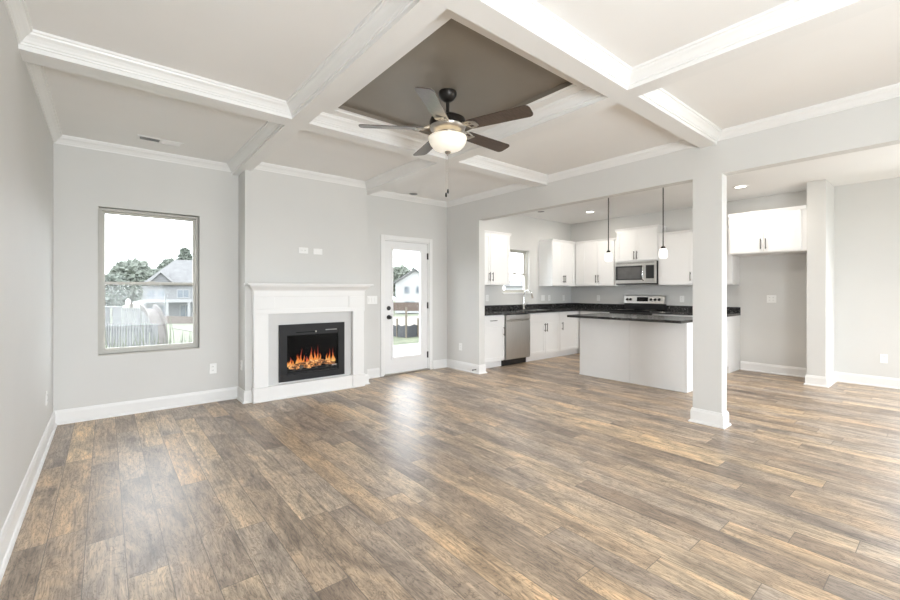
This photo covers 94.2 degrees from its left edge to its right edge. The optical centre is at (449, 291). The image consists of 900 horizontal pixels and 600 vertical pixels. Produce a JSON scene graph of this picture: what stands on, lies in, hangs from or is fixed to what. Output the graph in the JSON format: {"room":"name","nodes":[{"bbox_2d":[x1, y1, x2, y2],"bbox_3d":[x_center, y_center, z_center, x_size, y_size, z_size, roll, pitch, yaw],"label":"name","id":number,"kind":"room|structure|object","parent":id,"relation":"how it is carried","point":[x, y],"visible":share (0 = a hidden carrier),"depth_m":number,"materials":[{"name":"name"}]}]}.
{"room":"living room","nodes":[
{"label":"living room","id":0,"kind":"room"},
{"bbox_2d":[0,0,52,531],"bbox_3d":[-1.161,-0.105,0.699,0.140,2.750,8.340,0,0,-39],"label":"wall","id":1,"kind":"structure","parent":0,"point":[26,143],"depth_m":2.46,"materials":[{"name":"grey paint"}]},
{"bbox_2d":[0,411,56,583],"bbox_3d":[-1.140,1.202,0.807,0.030,0.136,8.200,0,0,-39],"label":"baseboard","id":2,"kind":"structure","parent":1,"relation":"attached to","point":[10,530],"depth_m":2.40,"materials":[{"name":"white paint"}]},
{"bbox_2d":[25,62,281,171],"bbox_3d":[-2.564,-1.441,3.719,1.532,0.078,1.895,0,0,-39],"label":"trim","id":3,"kind":"structure","parent":1,"relation":"attached to","point":[37,74],"depth_m":4.07,"materials":[{"name":"white paint"}]},
{"bbox_2d":[3,0,413,115],"bbox_3d":[-1.282,-1.441,2.161,1.532,0.078,1.806,0,0,-39],"label":"trim","id":4,"kind":"structure","parent":1,"relation":"attached to","point":[385,12],"depth_m":2.59,"materials":[{"name":"white paint"}]},
{"bbox_2d":[18,44,546,186],"bbox_3d":[-0.645,-1.433,3.962,4.804,0.115,0.167,0,0,-39],"label":"trim","id":5,"kind":"structure","parent":1,"relation":"attached to","point":[28,54],"depth_m":3.06,"materials":[{"name":"white paint"}]},
{"bbox_2d":[448,0,716,147],"bbox_3d":[0.601,-1.433,2.449,4.804,0.115,0.142,0,0,-39],"label":"trim","id":6,"kind":"structure","parent":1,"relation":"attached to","point":[485,14],"depth_m":2.49,"materials":[{"name":"white paint"}]},
{"bbox_2d":[238,169,366,390],"bbox_3d":[-1.826,-0.105,5.354,1.545,2.750,0.307,0,0,-39],"label":"wall","id":7,"kind":"structure","parent":0,"point":[279,214],"depth_m":5.10,"materials":[{"name":"grey paint"}]},
{"bbox_2d":[236,386,251,403],"bbox_3d":[-2.399,1.202,4.863,0.095,0.136,0.337,0,0,-39],"label":"baseboard","id":8,"kind":"structure","parent":7,"relation":"attached to","point":[244,397],"depth_m":4.76,"materials":[{"name":"white paint"}]},
{"bbox_2d":[299,247,307,253],"bbox_3d":[-1.808,-0.502,5.164,0.116,0.072,0.009,0,0,-39],"label":"wall outlet","id":9,"kind":"object","parent":7,"relation":"attached to","point":[301,249],"visible":1,"depth_m":5.16,"materials":[{"name":"white plastic"}]},
{"bbox_2d":[313,249,321,254],"bbox_3d":[-1.668,-0.498,5.280,0.116,0.072,0.008,0,0,-39],"label":"wall plate","id":10,"kind":"object","parent":7,"relation":"attached to","point":[315,251],"visible":1,"depth_m":5.28,"materials":[{"name":"white plastic"}]},
{"bbox_2d":[254,158,432,188],"bbox_3d":[-1.202,-1.441,4.641,1.473,0.078,1.588,0,0,-39],"label":"trim","id":11,"kind":"structure","parent":7,"relation":"attached to","point":[418,163],"depth_m":5.13,"materials":[{"name":"white paint"}]},
{"bbox_2d":[232,0,456,175],"bbox_3d":[0.083,-1.433,1.814,0.135,0.115,8.200,0,0,-39],"label":"trim","id":12,"kind":"structure","parent":7,"relation":"attached to","point":[420,13],"depth_m":2.58,"materials":[{"name":"white paint"}]},
{"bbox_2d":[365,374,369,384],"bbox_3d":[-1.242,1.202,5.815,0.118,0.136,0.337,0,0,-39],"label":"baseboard","id":13,"kind":"structure","parent":7,"relation":"attached to","point":[366,375],"depth_m":5.70,"materials":[{"name":"white paint"}]},
{"bbox_2d":[367,0,898,194],"bbox_3d":[1.327,-1.433,2.838,0.142,0.115,8.200,0,0,-39],"label":"trim","id":14,"kind":"structure","parent":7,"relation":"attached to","point":[845,10],"depth_m":2.61,"materials":[{"name":"white paint"}]},
{"bbox_2d":[53,143,570,410],"bbox_3d":[-0.584,-0.105,6.666,8.615,2.750,0.140,0,0,-39],"label":"wall","id":15,"kind":"structure","parent":0,"point":[84,180],"depth_m":4.62,"materials":[{"name":"grey paint"}]},
{"bbox_2d":[55,386,237,424],"bbox_3d":[-3.129,1.202,4.461,1.603,0.136,0.030,0,0,-39],"label":"baseboard","id":16,"kind":"structure","parent":15,"relation":"attached to","point":[80,414],"depth_m":4.38,"materials":[{"name":"white paint"}]},
{"bbox_2d":[98,206,199,355],"bbox_3d":[-3.214,-0.100,4.504,0.882,1.498,0.156,0,0,-39],"label":"window","id":17,"kind":"structure","parent":15,"relation":"in","point":[195,221],"depth_m":4.46,"materials":[{"name":"beige plastic"}]},
{"bbox_2d":[209,363,216,373],"bbox_3d":[-2.724,0.890,4.808,0.072,0.116,0.009,0,0,-39],"label":"wall outlet","id":18,"kind":"object","parent":15,"relation":"attached to","point":[212,367],"visible":1,"depth_m":4.81,"materials":[{"name":"white plastic"}]},
{"bbox_2d":[367,296,376,303],"bbox_3d":[-1.135,0.130,6.115,0.164,0.116,0.010,0,0,-39],"label":"light switch","id":19,"kind":"object","parent":15,"relation":"attached to","point":[370,299],"visible":1,"depth_m":6.11,"materials":[{"name":"white plastic"}]},
{"bbox_2d":[381,234,431,376],"bbox_3d":[-0.700,0.214,6.555,0.957,2.111,0.224,0,0,-39],"label":"door","id":20,"kind":"structure","parent":15,"relation":"in","point":[390,365],"depth_m":6.53,"materials":[{"name":"white paint"}]},
{"bbox_2d":[485,230,511,285],"bbox_3d":[0.619,-0.568,7.328,0.994,0.932,0.364,0,0,-39],"label":"upper cabinet","id":21,"kind":"object","parent":15,"relation":"attached to","point":[497,244],"visible":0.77,"depth_m":7.32,"materials":[{"name":"white paint"}]},
{"bbox_2d":[502,249,529,293],"bbox_3d":[1.250,-0.377,8.171,0.790,0.857,0.168,0,0,-39],"label":"window","id":22,"kind":"structure","parent":15,"relation":"in","point":[524,253],"depth_m":8.35,"materials":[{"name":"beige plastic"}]},
{"bbox_2d":[485,303,623,310],"bbox_3d":[1.767,0.308,7.685,3.407,0.095,1.273,0,0,-39],"label":"backsplash","id":23,"kind":"structure","parent":15,"relation":"attached to","point":[553,305],"depth_m":8.51,"materials":[{"name":"black stone"}]},
{"bbox_2d":[539,239,575,285],"bbox_3d":[2.365,-0.568,8.766,1.108,0.932,0.364,0,0,-39],"label":"upper cabinet","id":24,"kind":"object","parent":15,"relation":"attached to","point":[557,258],"visible":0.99,"depth_m":8.49,"materials":[{"name":"white paint"}]},
{"bbox_2d":[367,368,379,378],"bbox_3d":[-1.178,1.202,6.067,0.362,0.136,0.030,0,0,-39],"label":"baseboard","id":25,"kind":"structure","parent":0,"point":[375,372],"depth_m":6.12,"materials":[{"name":"white paint"}]},
{"bbox_2d":[0,353,899,599],"bbox_3d":[2.088,1.330,3.419,8.615,0.120,8.410,0,0,-39],"label":"floor","id":26,"kind":"structure","parent":0,"point":[543,479],"depth_m":2.54,"materials":[{"name":"brown wood"}]},
{"bbox_2d":[244,283,373,403],"bbox_3d":[-1.677,0.589,5.158,1.556,1.362,0.185,0,0,-39],"label":"fireplace mantel","id":27,"kind":"object","parent":26,"relation":"on","point":[274,305],"visible":1,"depth_m":5.05,"materials":[{"name":"white paint"}]},
{"bbox_2d":[244,283,373,285],"bbox_3d":[-1.677,-0.080,5.158,1.556,0.024,0.185,0,0,-39],"label":"mantel shelf","id":28,"kind":"object","parent":27,"relation":"attached to","point":[247,284],"depth_m":4.96,"materials":[{"name":"white paint"}]},
{"bbox_2d":[279,322,344,382],"bbox_3d":[-1.712,0.742,5.218,0.827,0.680,0.057,0,0,-39],"label":"electric fireplace","id":29,"kind":"object","parent":27,"relation":"in","point":[315,347],"visible":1,"depth_m":5.20,"materials":[{"name":"black metal"}]},
{"bbox_2d":[287,363,337,373],"bbox_3d":[-1.702,0.966,5.212,0.650,0.064,0.014,0,0,-39],"label":"logs","id":30,"kind":"object","parent":29,"relation":"attached to","point":[315,367],"depth_m":5.21,"materials":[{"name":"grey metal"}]},
{"bbox_2d":[485,315,504,367],"bbox_3d":[0.496,0.833,7.053,0.635,0.875,0.634,0,0,-39],"label":"base cabinet","id":31,"kind":"object","parent":26,"relation":"on","point":[494,324],"visible":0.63,"depth_m":6.90,"materials":[{"name":"white paint"}]},
{"bbox_2d":[501,314,529,365],"bbox_3d":[0.989,0.834,7.457,0.628,0.872,0.618,0,0,-39],"label":"dishwasher","id":32,"kind":"object","parent":26,"relation":"on","point":[517,326],"visible":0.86,"depth_m":7.20,"materials":[{"name":"silver metal"}]},
{"bbox_2d":[526,312,559,361],"bbox_3d":[1.581,0.833,7.946,0.895,0.875,0.634,0,0,-39],"label":"base cabinet","id":33,"kind":"object","parent":26,"relation":"on","point":[544,327],"visible":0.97,"depth_m":7.71,"materials":[{"name":"white paint"}]},
{"bbox_2d":[556,311,579,356],"bbox_3d":[2.403,0.833,8.622,1.231,0.875,0.634,0,0,-39],"label":"base cabinet","id":34,"kind":"object","parent":26,"relation":"on","point":[569,326],"visible":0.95,"depth_m":8.23,"materials":[{"name":"white paint"}]},
{"bbox_2d":[485,303,623,315],"bbox_3d":[1.767,0.328,7.685,3.407,0.133,1.273,0,0,-39],"label":"countertop","id":35,"kind":"structure","parent":34,"relation":"on","point":[553,307],"depth_m":8.20,"materials":[{"name":"black stone"}]},
{"bbox_2d":[523,290,532,308],"bbox_3d":[1.531,0.166,8.082,0.136,0.381,0.266,0,0,-39],"label":"kitchen faucet","id":36,"kind":"object","parent":35,"relation":"on","point":[526,290],"visible":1,"depth_m":8.12,"materials":[{"name":"silver metal"}]},
{"bbox_2d":[580,311,609,313],"bbox_3d":[3.028,0.833,8.335,0.634,0.875,0.670,0,0,-39],"label":"base cabinet","id":37,"kind":"object","parent":26,"relation":"on","point":[581,312],"visible":0.06,"depth_m":8.24,"materials":[{"name":"white paint"}]},
{"bbox_2d":[567,313,692,392],"bbox_3d":[2.613,0.813,5.925,0.920,0.914,1.604,0,0,-39],"label":"kitchen island","id":38,"kind":"object","parent":26,"relation":"on","point":[656,351],"visible":0.81,"depth_m":5.68,"materials":[{"name":"white paint"}]},
{"bbox_2d":[567,313,692,323],"bbox_3d":[2.613,0.373,5.925,0.920,0.034,1.604,0,0,-39],"label":"island countertop","id":39,"kind":"structure","parent":38,"relation":"on","point":[610,316],"depth_m":5.64,"materials":[{"name":"black stone"}]},
{"bbox_2d":[609,295,665,314],"bbox_3d":[3.453,0.677,7.746,0.716,1.185,0.766,0,0,-39],"label":"range","id":40,"kind":"object","parent":26,"relation":"on","point":[633,304],"visible":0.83,"depth_m":7.82,"materials":[{"name":"silver metal"}]},
{"bbox_2d":[609,309,663,311],"bbox_3d":[3.443,0.355,7.737,0.585,0.021,0.766,0,0,-39],"label":"cooktop","id":41,"kind":"object","parent":40,"relation":"in","point":[611,310],"depth_m":7.67,"materials":[{"name":"black glass"}]},
{"bbox_2d":[652,314,739,372],"bbox_3d":[4.099,0.833,7.033,0.634,0.875,1.145,0,0,-39],"label":"base cabinet","id":42,"kind":"object","parent":26,"relation":"on","point":[733,322],"visible":0.06,"depth_m":6.60,"materials":[{"name":"white paint"}]},
{"bbox_2d":[651,305,740,316],"bbox_3d":[4.100,0.328,7.028,0.639,0.133,1.155,0,0,-39],"label":"countertop","id":43,"kind":"structure","parent":42,"relation":"on","point":[670,309],"depth_m":7.09,"materials":[{"name":"black stone"}]},
{"bbox_2d":[25,0,899,223],"bbox_3d":[2.066,-1.560,3.446,8.615,0.160,8.480,0,0,-39],"label":"ceiling","id":44,"kind":"structure","parent":0,"point":[266,47],"depth_m":2.98,"materials":[{"name":"paint"}]},
{"bbox_2d":[137,135,183,147],"bbox_3d":[-2.854,-1.475,4.124,0.370,0.009,0.140,0,0,-39],"label":"ceiling vent","id":45,"kind":"object","parent":44,"relation":"in","point":[139,137],"visible":1,"depth_m":4.12,"materials":[{"name":"white metal"}]},
{"bbox_2d":[359,87,532,196],"bbox_3d":[0.014,-1.115,3.222,1.239,0.800,1.286,0,0,-39],"label":"ceiling fan","id":46,"kind":"object","parent":44,"relation":"hanging from","point":[448,136],"visible":1,"depth_m":3.08,"materials":[{"name":"brown metal"}]},
{"bbox_2d":[312,9,603,156],"bbox_3d":[-0.017,-1.442,3.201,1.473,0.080,1.806,0,0,-39],"label":"trim","id":47,"kind":"structure","parent":44,"relation":"attached to","point":[578,94],"depth_m":3.26,"materials":[{"name":"white paint"}]},
{"bbox_2d":[604,198,611,261],"bbox_3d":[2.354,-0.957,6.216,0.120,1.046,0.120,0,0,-39],"label":"pendant light","id":48,"kind":"object","parent":44,"relation":"hanging from","point":[608,255],"visible":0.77,"depth_m":6.20,"materials":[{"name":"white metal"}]},
{"bbox_2d":[659,188,667,258],"bbox_3d":[2.856,-0.957,5.606,0.120,1.046,0.120,0,0,-39],"label":"pendant light","id":49,"kind":"object","parent":44,"relation":"hanging from","point":[663,253],"visible":0.7,"depth_m":5.59,"materials":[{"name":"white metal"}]},
{"bbox_2d":[489,0,845,85],"bbox_3d":[1.246,-1.441,1.667,1.473,0.078,1.885,0,0,-39],"label":"trim","id":50,"kind":"structure","parent":44,"relation":"attached to","point":[530,12],"depth_m":2.35,"materials":[{"name":"white paint"}]},
{"bbox_2d":[733,185,747,188],"bbox_3d":[4.110,-1.476,5.919,0.184,0.008,0.184,0,0,-39],"label":"recessed light","id":51,"kind":"object","parent":44,"relation":"in","point":[738,186],"visible":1,"depth_m":5.91,"materials":[{"name":"white paint"}]},
{"bbox_2d":[447,97,899,364],"bbox_3d":[2.604,-0.105,3.889,0.121,2.750,8.200,0,0,-39],"label":"wall","id":52,"kind":"structure","parent":0,"point":[874,125],"depth_m":4.50,"materials":[{"name":"grey paint"}]},
{"bbox_2d":[370,183,532,206],"bbox_3d":[-0.034,-1.441,5.801,1.522,0.078,1.895,0,0,-39],"label":"trim","id":53,"kind":"structure","parent":52,"relation":"attached to","point":[518,186],"depth_m":6.37,"materials":[{"name":"white paint"}]},
{"bbox_2d":[433,359,486,373],"bbox_3d":[0.153,1.202,6.663,0.883,0.136,0.304,0,0,38],"label":"baseboard","id":54,"kind":"structure","parent":52,"relation":"attached to","point":[463,366],"depth_m":6.75,"materials":[{"name":"white paint"}]},
{"bbox_2d":[462,140,695,182],"bbox_3d":[1.248,-1.441,4.243,1.522,0.078,1.806,0,0,-39],"label":"trim","id":55,"kind":"structure","parent":52,"relation":"attached to","point":[682,144],"depth_m":4.73,"materials":[{"name":"white paint"}]},
{"bbox_2d":[643,83,899,140],"bbox_3d":[2.512,-1.441,2.709,1.522,0.078,1.885,0,0,-39],"label":"trim","id":56,"kind":"structure","parent":52,"relation":"attached to","point":[661,97],"depth_m":3.35,"materials":[{"name":"white paint"}]},
{"bbox_2d":[693,174,726,412],"bbox_3d":[2.497,0.089,4.025,0.128,2.362,0.250,0,0,-39],"label":"wall pillar","id":57,"kind":"structure","parent":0,"point":[709,192],"depth_m":3.97,"materials":[{"name":"grey paint"}]},
{"bbox_2d":[688,407,730,428],"bbox_3d":[2.497,1.202,4.025,0.188,0.136,0.310,0,0,-39],"label":"baseboard","id":58,"kind":"structure","parent":57,"relation":"attached to","point":[701,416],"depth_m":3.95,"materials":[{"name":"white paint"}]},
{"bbox_2d":[571,177,899,377],"bbox_3d":[5.382,-0.105,6.085,0.140,2.750,8.340,0,0,-39],"label":"wall","id":59,"kind":"structure","parent":0,"point":[866,214],"depth_m":6.16,"materials":[{"name":"grey paint"}]},
{"bbox_2d":[575,238,624,285],"bbox_3d":[3.042,-0.568,8.530,0.364,0.932,0.926,0,0,-39],"label":"upper cabinet","id":60,"kind":"object","parent":59,"relation":"attached to","point":[592,269],"visible":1,"depth_m":8.43,"materials":[{"name":"white paint"}]},
{"bbox_2d":[615,224,666,262],"bbox_3d":[3.572,-0.868,7.862,0.394,0.632,0.816,0,0,-39],"label":"upper cabinet","id":61,"kind":"object","parent":59,"relation":"attached to","point":[634,244],"visible":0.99,"depth_m":7.72,"materials":[{"name":"white paint"}]},
{"bbox_2d":[615,261,657,284],"bbox_3d":[3.550,-0.335,7.843,0.447,0.421,0.772,0,0,-39],"label":"microwave","id":62,"kind":"object","parent":61,"relation":"attached to","point":[640,272],"visible":0.98,"depth_m":7.71,"materials":[{"name":"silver metal"}]},
{"bbox_2d":[657,226,739,285],"bbox_3d":[4.198,-0.568,7.126,0.364,0.932,1.152,0,0,-39],"label":"upper cabinet","id":63,"kind":"object","parent":59,"relation":"attached to","point":[677,268],"visible":0.57,"depth_m":7.19,"materials":[{"name":"white paint"}]},
{"bbox_2d":[666,305,740,312],"bbox_3d":[4.339,0.308,7.225,0.020,0.095,1.155,0,0,-39],"label":"backsplash","id":64,"kind":"structure","parent":59,"relation":"attached to","point":[668,307],"depth_m":7.39,"materials":[{"name":"black stone"}]},
{"bbox_2d":[728,205,806,256],"bbox_3d":[4.768,-0.862,6.220,0.634,0.614,0.927,0,0,-39],"label":"upper cabinet","id":65,"kind":"object","parent":59,"relation":"attached to","point":[779,231],"visible":0.99,"depth_m":6.02,"materials":[{"name":"white paint"}]},
{"bbox_2d":[767,295,775,302],"bbox_3d":[4.971,0.122,6.468,0.009,0.116,0.118,0,0,-39],"label":"wall outlet","id":66,"kind":"object","parent":59,"relation":"attached to","point":[770,298],"visible":1,"depth_m":6.47,"materials":[{"name":"white plastic"}]},
{"bbox_2d":[740,361,899,388],"bbox_3d":[6.059,1.202,4.657,0.630,0.136,4.995,0,0,-39],"label":"baseboard","id":67,"kind":"structure","parent":59,"relation":"attached to","point":[820,381],"depth_m":5.76,"materials":[{"name":"white paint"}]},
{"bbox_2d":[880,354,887,362],"bbox_3d":[5.739,0.892,5.534,0.009,0.116,0.072,0,0,-39],"label":"wall outlet","id":68,"kind":"object","parent":59,"relation":"attached to","point":[883,357],"visible":1,"depth_m":5.53,"materials":[{"name":"white plastic"}]},
{"bbox_2d":[807,179,833,376],"bbox_3d":[5.139,-0.105,5.798,0.600,2.750,0.195,0,0,-39],"label":"wall","id":69,"kind":"structure","parent":0,"point":[820,193],"depth_m":5.61,"materials":[{"name":"grey paint"}]},
{"label":"outside","id":70,"kind":"structure","parent":0,"visible":0},
{"bbox_2d":[105,300,418,347],"bbox_3d":[6.249,2.760,70.483,220.000,2.480,230.000,0,0,-39],"label":"lawn","id":71,"kind":"structure","parent":70,"point":[178,333],"depth_m":21.87,"materials":[{"name":"green plant"}]},
{"bbox_2d":[105,306,110,339],"bbox_3d":[-12.823,1.243,15.616,0.280,1.346,0.360,0,0,-39],"label":"utility box","id":72,"kind":"object","parent":71,"relation":"on","point":[107,308],"visible":0.3,"depth_m":15.52,"materials":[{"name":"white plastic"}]},
{"bbox_2d":[111,306,121,341],"bbox_3d":[-12.434,1.237,15.616,0.320,1.335,0.360,0,0,-39],"label":"fence panel","id":73,"kind":"object","parent":71,"relation":"on","point":[116,310],"visible":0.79,"depth_m":15.49,"materials":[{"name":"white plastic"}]},
{"bbox_2d":[105,273,133,315],"bbox_3d":[-53.187,0.601,65.932,5.410,6.818,5.806,0,0,-39],"label":"tree","id":74,"kind":"object","parent":71,"relation":"on","point":[115,295],"visible":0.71,"depth_m":64.93,"materials":[{"name":"green plant"}]},
{"bbox_2d":[108,257,152,312],"bbox_3d":[-58.060,-1.158,76.191,7.740,10.335,8.173,0,0,-39],"label":"tree","id":75,"kind":"object","parent":71,"relation":"on","point":[135,270],"visible":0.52,"depth_m":74.40,"materials":[{"name":"green plant"}]},
{"bbox_2d":[105,323,157,347],"bbox_3d":[-9.385,1.361,12.071,2.882,0.940,0.182,0,0,26],"label":"picket fence","id":76,"kind":"object","parent":71,"relation":"on","point":[154,327],"visible":0.48,"depth_m":11.79,"materials":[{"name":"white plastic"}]},
{"bbox_2d":[122,308,150,343],"bbox_3d":[-10.492,1.239,14.066,2.274,1.365,0.182,0,0,34],"label":"picket fence","id":77,"kind":"object","parent":71,"relation":"on","point":[127,310],"visible":0.27,"depth_m":14.07,"materials":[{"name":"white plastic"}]},
{"bbox_2d":[105,310,190,347],"bbox_3d":[-4.486,0.895,6.724,3.974,1.250,3.652,0,0,-39],"label":"weeds","id":78,"kind":"object","parent":71,"relation":"on","point":[143,339],"visible":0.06,"depth_m":7.04,"materials":[{"name":"green plant"}]},
{"bbox_2d":[137,304,167,344],"bbox_3d":[-8.946,1.070,12.613,1.069,1.319,0.487,0,0,36],"label":"slide","id":79,"kind":"object","parent":71,"relation":"on","point":[155,315],"visible":0.66,"depth_m":12.54,"materials":[{"name":"white plastic"}]},
{"bbox_2d":[151,268,160,274],"bbox_3d":[-62.940,-0.424,87.678,6.048,8.868,5.472,0,0,-39],"label":"tree","id":80,"kind":"object","parent":71,"relation":"on","point":[154,271],"visible":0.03,"depth_m":87.71,"materials":[{"name":"green plant"}]},
{"bbox_2d":[156,257,173,269],"bbox_3d":[-63.767,-1.813,93.908,6.666,11.646,6.146,0,0,-39],"label":"tree","id":81,"kind":"object","parent":71,"relation":"on","point":[165,262],"visible":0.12,"depth_m":92.46,"materials":[{"name":"green plant"}]},
{"bbox_2d":[140,260,192,321],"bbox_3d":[-39.685,-0.180,60.983,8.500,8.900,11.550,0,0,-33],"label":"house","id":82,"kind":"structure","parent":71,"relation":"on","point":[178,299],"depth_m":57.71,"materials":[{"name":"grey"}]},
{"bbox_2d":[164,316,192,323],"bbox_3d":[-28.167,3.321,43.067,11.409,1.700,0.182,0,0,32],"label":"fence","id":83,"kind":"object","parent":71,"relation":"on","point":[174,319],"visible":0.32,"depth_m":42.55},
{"bbox_2d":[175,247,191,259],"bbox_3d":[-70.752,-3.931,112.027,8.358,15.882,8.242,0,0,-39],"label":"tree","id":84,"kind":"object","parent":71,"relation":"on","point":[185,253],"visible":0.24,"depth_m":110.77,"materials":[{"name":"green plant"}]},
{"bbox_2d":[393,264,410,296],"bbox_3d":[-9.570,-0.637,79.916,6.660,9.294,6.180,0,0,-39],"label":"tree","id":85,"kind":"object","parent":71,"relation":"on","point":[401,270],"visible":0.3,"depth_m":77.73,"materials":[{"name":"green plant"}]},
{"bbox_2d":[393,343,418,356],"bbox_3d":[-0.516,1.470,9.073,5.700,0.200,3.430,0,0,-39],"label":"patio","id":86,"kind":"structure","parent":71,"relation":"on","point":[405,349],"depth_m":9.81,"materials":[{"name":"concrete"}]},
{"bbox_2d":[393,269,418,312],"bbox_3d":[-5.537,-0.045,66.486,6.500,6.630,9.700,0,0,-4],"label":"house","id":87,"kind":"structure","parent":71,"relation":"on","point":[407,286],"depth_m":61.90,"materials":[{"name":"white wood"}]},
{"bbox_2d":[393,307,418,337],"bbox_3d":[-1.489,1.104,14.574,1.254,1.167,1.722,0,0,-39],"label":"fence","id":88,"kind":"object","parent":71,"relation":"on","point":[405,331],"visible":0.51,"depth_m":13.92,"materials":[{"name":"grey wood"}]},
{"bbox_2d":[393,302,418,310],"bbox_3d":[-4.617,1.711,45.569,6.404,1.020,0.182,0,0,29],"label":"fence","id":89,"kind":"object","parent":71,"relation":"on","point":[397,306],"visible":0.52,"depth_m":45.56,"materials":[{"name":"brown wood"}]},
{"bbox_2d":[504,280,522,289],"bbox_3d":[12.026,-0.030,70.424,5.700,3.600,9.700,0,0,11],"label":"house","id":90,"kind":"structure","parent":71,"relation":"on","point":[514,284],"depth_m":66.42,"materials":[{"name":"white"}]},
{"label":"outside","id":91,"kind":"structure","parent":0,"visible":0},
{"bbox_2d":[171,316,418,330],"bbox_3d":[1.495,2.203,36.133,41.000,0.966,21.000,0,0,-39],"label":"soil","id":92,"kind":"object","parent":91,"point":[411,320],"visible":0.17,"depth_m":29.12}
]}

